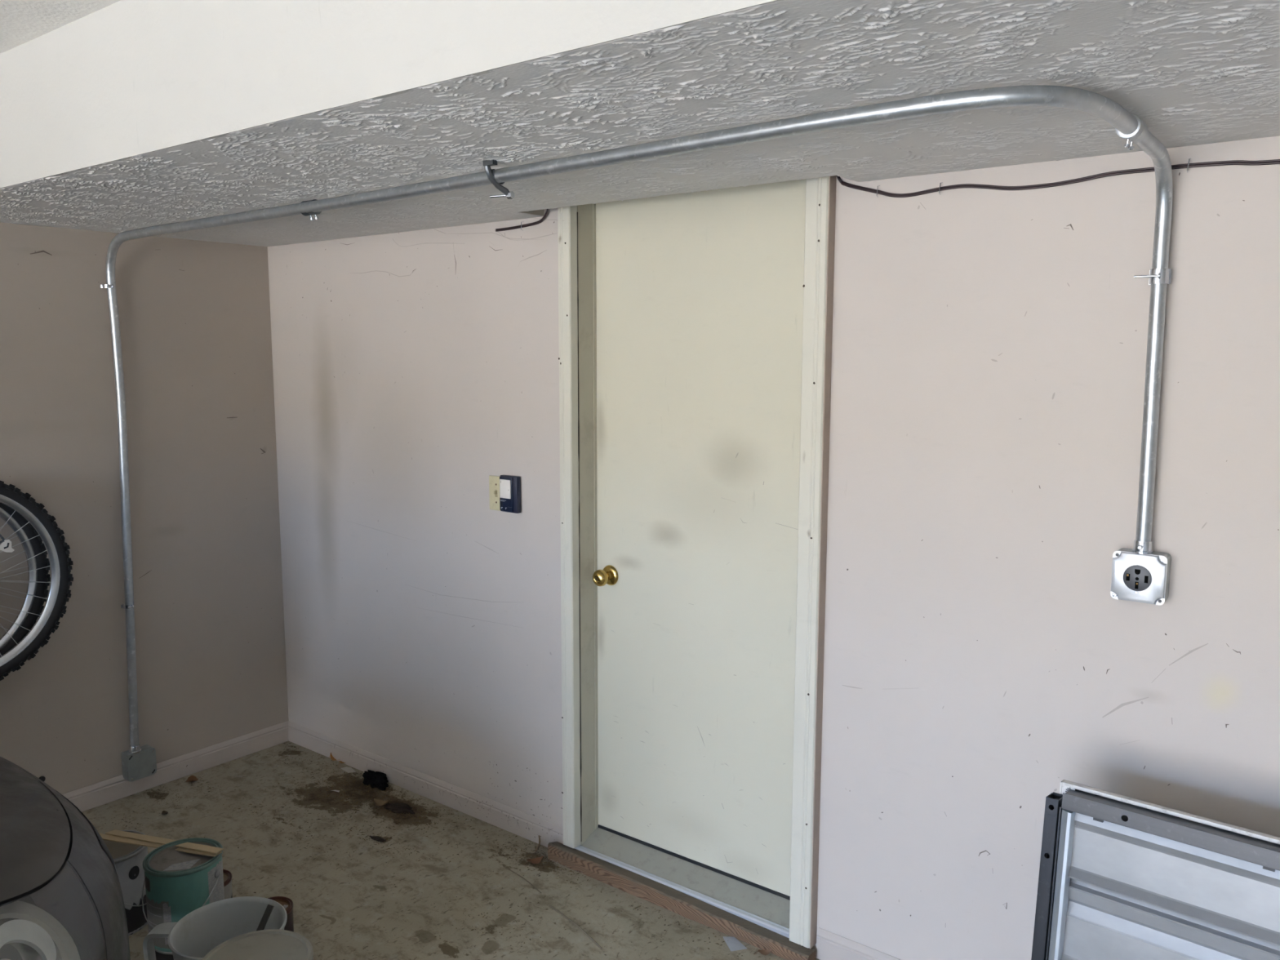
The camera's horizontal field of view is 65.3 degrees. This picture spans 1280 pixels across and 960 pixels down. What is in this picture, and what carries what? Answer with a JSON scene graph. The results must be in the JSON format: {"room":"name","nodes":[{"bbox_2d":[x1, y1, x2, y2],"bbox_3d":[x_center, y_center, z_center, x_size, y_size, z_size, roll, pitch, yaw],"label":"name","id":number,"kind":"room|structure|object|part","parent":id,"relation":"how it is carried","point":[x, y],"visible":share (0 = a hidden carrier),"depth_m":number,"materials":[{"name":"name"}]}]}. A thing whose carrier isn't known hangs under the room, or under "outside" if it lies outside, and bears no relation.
{"room":"garage","nodes":[
{"label":"garage","id":0,"kind":"room"},
{"bbox_2d":[0,918,62,959],"bbox_3d":[-1.050,0.816,1.684,0.137,0.133,0.146,6,9,37],"label":"headlight assembly","id":1,"kind":"object","parent":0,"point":[20,939],"depth_m":1.73,"materials":[{"name":"white plastic"}]},
{"bbox_2d":[0,0,120,53],"bbox_3d":[-1.031,-0.739,-0.346,6.240,0.100,6.560,6,9,37],"label":"ceiling","id":2,"kind":"structure","parent":0,"point":[21,21],"depth_m":2.18,"materials":[{"name":"paint"}]},
{"bbox_2d":[0,222,288,794],"bbox_3d":[-3.456,0.231,1.654,0.133,2.385,6.300,6,9,37],"label":"wall","id":3,"kind":"structure","parent":0,"point":[195,321],"depth_m":3.67,"materials":[{"name":"paint"}]},
{"bbox_2d":[38,776,45,782],"bbox_3d":[-2.076,1.040,3.469,0.003,0.024,0.023,6,9,37],"label":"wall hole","id":4,"kind":"structure","parent":3,"relation":"attached to","point":[42,778],"depth_m":3.47,"materials":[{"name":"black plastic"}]},
{"bbox_2d":[120,743,156,782],"bbox_3d":[-1.859,1.039,3.709,0.054,0.129,0.104,6,9,37],"label":"junction box","id":5,"kind":"object","parent":3,"relation":"attached to","point":[138,762],"visible":1,"depth_m":3.69,"materials":[{"name":"metal"}]},
{"bbox_2d":[62,720,288,812],"bbox_3d":[-3.013,1.311,2.275,0.012,0.083,5.000,6,9,37],"label":"baseboard","id":6,"kind":"structure","parent":3,"relation":"attached to","point":[109,790],"depth_m":3.86,"materials":[{"name":"paint"}]},
{"bbox_3d":[-2.180,0.053,2.999,0.253,0.160,0.040,6,9,37],"label":"wall hook","id":7,"kind":"object","parent":3,"relation":"attached to","visible":0},
{"bbox_2d":[0,502,50,656],"bbox_3d":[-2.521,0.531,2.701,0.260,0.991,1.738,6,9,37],"label":"wheel rim","id":8,"kind":"object","parent":7,"relation":"hanging from","point":[34,546],"visible":0.73,"depth_m":3.31,"materials":[{"name":"metal"}]},
{"bbox_2d":[0,480,73,680],"bbox_3d":[-2.416,0.525,2.648,0.260,0.991,1.738,6,9,37],"label":"bicycle","id":9,"kind":"object","parent":7,"relation":"hanging from","point":[52,537],"visible":1,"depth_m":3.23,"materials":[{"name":"rubber"}]},
{"bbox_3d":[-1.982,0.166,3.052,0.006,0.127,0.074,6,9,37],"label":"chain","id":10,"kind":"part","parent":9,"relation":"part of","materials":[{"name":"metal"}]},
{"bbox_2d":[82,741,819,959],"bbox_3d":[-0.950,1.692,0.079,6.300,0.100,6.600,6,9,37],"label":"floor","id":11,"kind":"structure","parent":0,"point":[358,919],"depth_m":3.16,"materials":[{"name":"concrete"}]},
{"bbox_2d":[0,756,130,959],"bbox_3d":[-2.734,0.847,0.619,1.819,1.430,4.466,6,9,37],"label":"car","id":12,"kind":"object","parent":11,"relation":"on","point":[61,898],"visible":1,"depth_m":1.92,"materials":[{"name":"paint"}]},
{"bbox_2d":[0,756,70,906],"bbox_3d":[-1.837,0.629,1.785,1.410,0.216,1.306,6,9,37],"label":"hood","id":13,"kind":"object","parent":12,"relation":"attached to","point":[35,830],"depth_m":1.91,"materials":[{"name":"paint"}]},
{"bbox_2d":[103,830,147,935],"bbox_3d":[-1.509,1.162,2.866,0.204,0.236,0.211,0,7,2],"label":"paint can","id":14,"kind":"object","parent":11,"relation":"on","point":[128,859],"visible":0.29,"depth_m":2.83,"materials":[{"name":"metal"}]},
{"bbox_3d":[-1.512,1.052,2.852,0.166,0.005,0.166,-3,8,-24],"label":"lid","id":15,"kind":"part","parent":14,"relation":"part of","materials":[{"name":"grey metal"}]},
{"bbox_3d":[-1.460,1.151,2.864,0.107,0.120,0.211,0,7,2],"label":"bail handle","id":16,"kind":"part","parent":14,"relation":"part of","materials":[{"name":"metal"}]},
{"bbox_2d":[99,833,222,857],"bbox_3d":[-1.343,1.002,2.752,0.556,0.090,0.026,4,8,29],"label":"stick","id":17,"kind":"object","parent":14,"relation":"on","point":[104,837],"visible":0.59,"depth_m":2.76,"materials":[{"name":"beige wood"}]},
{"bbox_2d":[105,829,223,853],"bbox_3d":[-1.317,0.994,2.752,0.519,0.087,0.026,5,9,31],"label":"stick","id":18,"kind":"object","parent":17,"relation":"on","point":[191,846],"visible":1,"depth_m":2.75,"materials":[{"name":"beige wood"}]},
{"bbox_2d":[155,949,173,959],"bbox_3d":[-1.203,1.254,2.667,0.180,0.106,0.180,6,9,37],"label":"paint can","id":19,"kind":"object","parent":11,"relation":"on","point":[160,955],"visible":0.1,"depth_m":2.58,"materials":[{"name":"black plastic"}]},
{"bbox_2d":[142,837,224,952],"bbox_3d":[-1.204,1.095,2.643,0.208,0.216,0.200,1,7,9],"label":"bucket","id":20,"kind":"object","parent":11,"relation":"on","point":[177,883],"visible":0.74,"depth_m":2.58,"materials":[{"name":"metal"}]},
{"bbox_3d":[-1.211,1.091,2.595,0.208,0.110,0.105,1,7,9],"label":"bail handle","id":21,"kind":"part","parent":20,"relation":"part of","materials":[{"name":"metal"}]},
{"bbox_3d":[-1.203,0.996,2.633,0.164,0.005,0.164,-2,8,-17],"label":"lid","id":22,"kind":"part","parent":20,"relation":"part of","materials":[{"name":"grey plastic"}]},
{"bbox_2d":[186,774,198,782],"bbox_3d":[-1.716,1.146,3.828,0.054,0.016,0.043,4,8,28],"label":"dry leaf","id":23,"kind":"object","parent":11,"relation":"on","point":[192,778],"visible":1,"depth_m":3.83,"materials":[{"name":"brown plant"}]},
{"bbox_2d":[142,896,287,959],"bbox_3d":[-1.006,1.206,2.445,0.334,0.257,0.267,6,9,37],"label":"pail","id":24,"kind":"object","parent":11,"relation":"on","point":[202,930],"visible":0.77,"depth_m":2.51,"materials":[{"name":"plastic"}]},
{"bbox_3d":[-1.152,1.183,2.442,0.103,0.193,0.052,0,7,3],"label":"handle","id":25,"kind":"part","parent":24,"relation":"part of","materials":[{"name":"plastic"}]},
{"bbox_2d":[256,904,274,930],"bbox_3d":[-0.956,1.169,2.426,0.022,0.237,0.145,7,10,42],"label":"stirrer","id":26,"kind":"object","parent":24,"relation":"on","point":[269,908],"visible":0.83,"depth_m":2.45,"materials":[{"name":"black plastic"}]},
{"bbox_2d":[222,869,232,899],"bbox_3d":[-1.240,1.215,2.901,0.108,0.123,0.108,6,9,37],"label":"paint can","id":27,"kind":"object","parent":11,"relation":"on","point":[227,874],"visible":0.2,"depth_m":2.90,"materials":[{"name":"grey metal"}]},
{"bbox_3d":[-1.240,1.161,2.895,0.092,0.005,0.092,7,10,41],"label":"lid","id":28,"kind":"part","parent":27,"relation":"part of","materials":[{"name":"silver metal"}]},
{"bbox_2d":[201,928,313,959],"bbox_3d":[-0.816,1.195,2.142,0.234,0.358,0.234,6,9,37],"label":"pail","id":29,"kind":"object","parent":11,"relation":"on","point":[272,944],"visible":1,"depth_m":2.17,"materials":[{"name":"grey plastic"}]},
{"bbox_2d":[267,896,293,931],"bbox_3d":[-1.010,1.234,2.755,0.108,0.123,0.108,6,9,37],"label":"paint can","id":30,"kind":"object","parent":11,"relation":"on","point":[283,900],"visible":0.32,"depth_m":2.76,"materials":[{"name":"brown metal"}]},
{"bbox_3d":[-1.010,1.181,2.748,0.092,0.005,0.092,7,10,41],"label":"lid","id":31,"kind":"part","parent":30,"relation":"part of","materials":[{"name":"metal"}]},
{"bbox_2d":[329,752,339,760],"bbox_3d":[-1.222,1.115,4.032,0.071,0.027,0.054,-2,8,-16],"label":"dry leaf","id":32,"kind":"object","parent":11,"relation":"on","point":[332,757],"visible":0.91,"depth_m":4.03,"materials":[{"name":"orange plant"}]},
{"bbox_2d":[340,767,355,773],"bbox_3d":[-1.148,1.140,3.934,0.034,0.004,0.071,-7,10,-43],"label":"paper scrap","id":33,"kind":"object","parent":11,"relation":"on","point":[348,770],"visible":1,"depth_m":3.93,"materials":[{"name":"white paper"}]},
{"bbox_2d":[362,769,388,791],"bbox_3d":[-1.017,1.138,3.829,0.081,0.039,0.197,-6,9,-38],"label":"rag","id":34,"kind":"object","parent":11,"relation":"on","point":[378,780],"visible":1,"depth_m":3.80,"materials":[{"name":"fabric"}]},
{"bbox_2d":[369,835,386,841],"bbox_3d":[-0.887,1.212,3.382,0.076,0.005,0.026,5,9,32],"label":"clump","id":35,"kind":"object","parent":11,"relation":"on","point":[375,837],"visible":1,"depth_m":3.38,"materials":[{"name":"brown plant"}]},
{"bbox_2d":[370,798,389,805],"bbox_3d":[-0.940,1.165,3.616,0.057,0.026,0.048,-4,9,-30],"label":"dry leaf","id":36,"kind":"object","parent":11,"relation":"on","point":[378,802],"visible":1,"depth_m":3.62,"materials":[{"name":"brown plant"}]},
{"bbox_2d":[383,803,415,813],"bbox_3d":[-0.865,1.182,3.604,0.154,0.009,0.074,4,8,26],"label":"clump","id":37,"kind":"object","parent":11,"relation":"on","point":[405,808],"visible":1,"depth_m":3.60,"materials":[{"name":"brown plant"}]},
{"bbox_2d":[502,866,541,893],"bbox_3d":[-0.367,1.247,3.126,0.009,0.004,0.209,-6,10,-40],"label":"twig","id":38,"kind":"object","parent":11,"relation":"on","point":[503,866],"visible":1,"depth_m":3.13,"materials":[{"name":"brown wood"}]},
{"bbox_2d":[524,855,543,863],"bbox_3d":[-0.343,1.226,3.220,0.067,0.018,0.038,-3,8,-25],"label":"dry leaf","id":39,"kind":"object","parent":11,"relation":"on","point":[535,860],"visible":1,"depth_m":3.23,"materials":[{"name":"brown plant"}]},
{"bbox_2d":[534,835,540,850],"bbox_3d":[-0.337,1.209,3.297,0.030,0.079,0.041,-4,9,-31],"label":"dry leaf","id":40,"kind":"object","parent":11,"relation":"on","point":[538,846],"visible":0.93,"depth_m":3.29,"materials":[{"name":"brown plant"}]},
{"bbox_2d":[525,846,582,873],"bbox_3d":[-0.263,1.230,3.222,0.315,0.012,0.073,6,9,37],"label":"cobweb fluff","id":41,"kind":"object","parent":11,"relation":"on","point":[526,846],"visible":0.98,"depth_m":3.26,"materials":[{"name":"grey"}]},
{"bbox_2d":[549,904,602,949],"bbox_3d":[-0.184,1.280,2.869,0.011,0.006,0.272,-5,9,-37],"label":"twig","id":42,"kind":"object","parent":11,"relation":"on","point":[550,906],"visible":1,"depth_m":2.86,"materials":[{"name":"brown wood"}]},
{"bbox_2d":[722,936,746,951],"bbox_3d":[0.263,1.292,2.792,0.049,0.001,0.074,-2,8,-17],"label":"plastic wrapper","id":43,"kind":"object","parent":11,"relation":"on","point":[734,944],"visible":1,"depth_m":2.78,"materials":[{"name":"white plastic"}]},
{"bbox_2d":[753,948,772,955],"bbox_3d":[0.337,1.292,2.737,0.050,0.014,0.026,2,8,12],"label":"dry leaf","id":44,"kind":"object","parent":11,"relation":"on","point":[763,952],"visible":1,"depth_m":2.74,"materials":[{"name":"brown plant"}]},
{"bbox_2d":[1031,779,1279,959],"bbox_3d":[1.547,1.086,1.430,1.931,0.789,0.145,6,10,39],"label":"garage door section","id":45,"kind":"structure","parent":11,"relation":"on","point":[1121,877],"depth_m":1.91,"materials":[{"name":"metal"}]},
{"bbox_3d":[1.577,0.718,1.394,1.900,0.032,0.044,6,4,40],"label":"rail","id":46,"kind":"part","parent":45,"relation":"part of","materials":[{"name":"metal"}]},
{"bbox_2d":[0,0,1279,246],"bbox_3d":[0.506,-0.797,1.669,6.020,0.336,1.245,6,9,37],"label":"ceiling","id":47,"kind":"structure","parent":0,"point":[124,115],"depth_m":1.80,"materials":[{"name":"paint"}]},
{"bbox_2d":[100,84,1172,746],"bbox_3d":[-0.429,0.164,2.799,3.245,1.866,0.756,6,9,37],"label":"conduit","id":48,"kind":"object","parent":47,"relation":"attached to","point":[1127,126],"visible":0.99,"depth_m":2.03,"materials":[{"name":"metal"}]},
{"bbox_3d":[-0.325,-0.688,2.166,0.030,0.012,0.014,6,9,37],"label":"ceiling plate","id":49,"kind":"part","parent":48,"relation":"part of","materials":[{"name":"metal"}]},
{"bbox_3d":[-0.314,-0.661,2.198,0.067,0.074,0.018,-6,10,-41],"label":"hanger arm","id":50,"kind":"part","parent":48,"relation":"part of","materials":[{"name":"metal"}]},
{"bbox_2d":[267,135,1279,959],"bbox_3d":[0.876,0.158,2.359,6.120,2.365,0.121,6,9,37],"label":"wall","id":51,"kind":"structure","parent":0,"point":[989,346],"depth_m":2.42,"materials":[{"name":"paint"}]},
{"bbox_2d":[288,720,563,847],"bbox_3d":[-0.865,1.125,3.754,1.588,0.083,0.013,6,9,37],"label":"baseboard","id":52,"kind":"structure","parent":51,"relation":"attached to","point":[523,824],"depth_m":3.66,"materials":[{"name":"paint"}]},
{"bbox_2d":[393,217,557,246],"bbox_3d":[-0.538,-0.807,3.256,0.842,0.077,0.032,6,10,40],"label":"cobweb","id":53,"kind":"object","parent":51,"relation":"attached to","point":[535,218],"visible":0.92,"depth_m":3.12},
{"bbox_2d":[488,475,500,511],"bbox_3d":[-0.478,0.045,3.315,0.069,0.115,0.013,6,9,37],"label":"light switch","id":54,"kind":"object","parent":51,"relation":"attached to","point":[494,481],"visible":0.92,"depth_m":3.32,"materials":[{"name":"beige plastic"}]},
{"bbox_2d":[499,475,520,513],"bbox_3d":[-0.425,0.046,3.258,0.078,0.120,0.025,6,9,37],"label":"garage door opener control","id":55,"kind":"object","parent":51,"relation":"attached to","point":[509,486],"visible":1,"depth_m":3.25,"materials":[{"name":"blue plastic"}]},
{"bbox_3d":[-0.439,0.029,3.253,0.048,0.062,0.004,6,9,37],"label":"push panel","id":56,"kind":"part","parent":55,"relation":"part of","materials":[{"name":"white plastic"}]},
{"bbox_3d":[-0.436,0.046,3.257,0.058,0.113,0.005,6,9,37],"label":"plate","id":57,"kind":"part","parent":55,"relation":"part of","materials":[{"name":"plastic"}]},
{"bbox_2d":[495,208,548,231],"bbox_3d":[-0.367,-0.835,3.117,0.240,0.111,0.017,7,10,41],"label":"cord","id":58,"kind":"object","parent":51,"relation":"attached to","point":[521,226],"visible":0.85,"depth_m":3.12,"materials":[{"name":"plastic"}]},
{"bbox_2d":[547,175,836,959],"bbox_3d":[0.141,0.170,2.905,0.946,2.200,0.215,6,9,37],"label":"door","id":59,"kind":"structure","parent":51,"relation":"in","point":[695,328],"depth_m":2.94,"materials":[{"name":"beige paint"}]},
{"bbox_3d":[-0.220,0.117,3.110,0.050,2.150,0.035,6,9,37],"label":"casing","id":60,"kind":"part","parent":59,"relation":"part of","materials":[{"name":"beige paint"}]},
{"bbox_3d":[-0.103,0.303,3.152,0.065,0.065,0.032,6,9,37],"label":"knob","id":61,"kind":"part","parent":59,"relation":"part of","materials":[{"name":"gold metal"}]},
{"bbox_3d":[0.445,0.191,2.600,0.064,2.164,0.035,6,9,37],"label":"casing","id":62,"kind":"part","parent":59,"relation":"part of","materials":[{"name":"beige paint"}]},
{"bbox_2d":[815,927,901,959],"bbox_3d":[1.869,1.400,1.660,3.503,0.083,0.012,6,9,37],"label":"baseboard","id":63,"kind":"structure","parent":51,"relation":"attached to","point":[829,945],"depth_m":2.67,"materials":[{"name":"paint"}]},
{"bbox_2d":[835,158,1279,197],"bbox_3d":[0.953,-0.682,2.096,1.212,0.112,0.033,6,9,37],"label":"cord","id":64,"kind":"object","parent":51,"relation":"attached to","point":[1188,165],"visible":0.93,"depth_m":2.15,"materials":[{"name":"plastic"}]},
{"bbox_2d":[1110,539,1171,604],"bbox_3d":[1.056,0.191,2.108,0.104,0.129,0.061,6,9,37],"label":"outlet box","id":65,"kind":"object","parent":51,"relation":"attached to","point":[1140,574],"visible":1,"depth_m":2.09,"materials":[{"name":"metal"}]},
{"bbox_2d":[1123,564,1151,591],"bbox_3d":[1.039,0.205,2.088,0.055,0.055,0.002,6,9,37],"label":"receptacle","id":66,"kind":"object","parent":65,"relation":"attached to","point":[1135,577],"depth_m":2.09,"materials":[{"name":"black plastic"}]}
]}

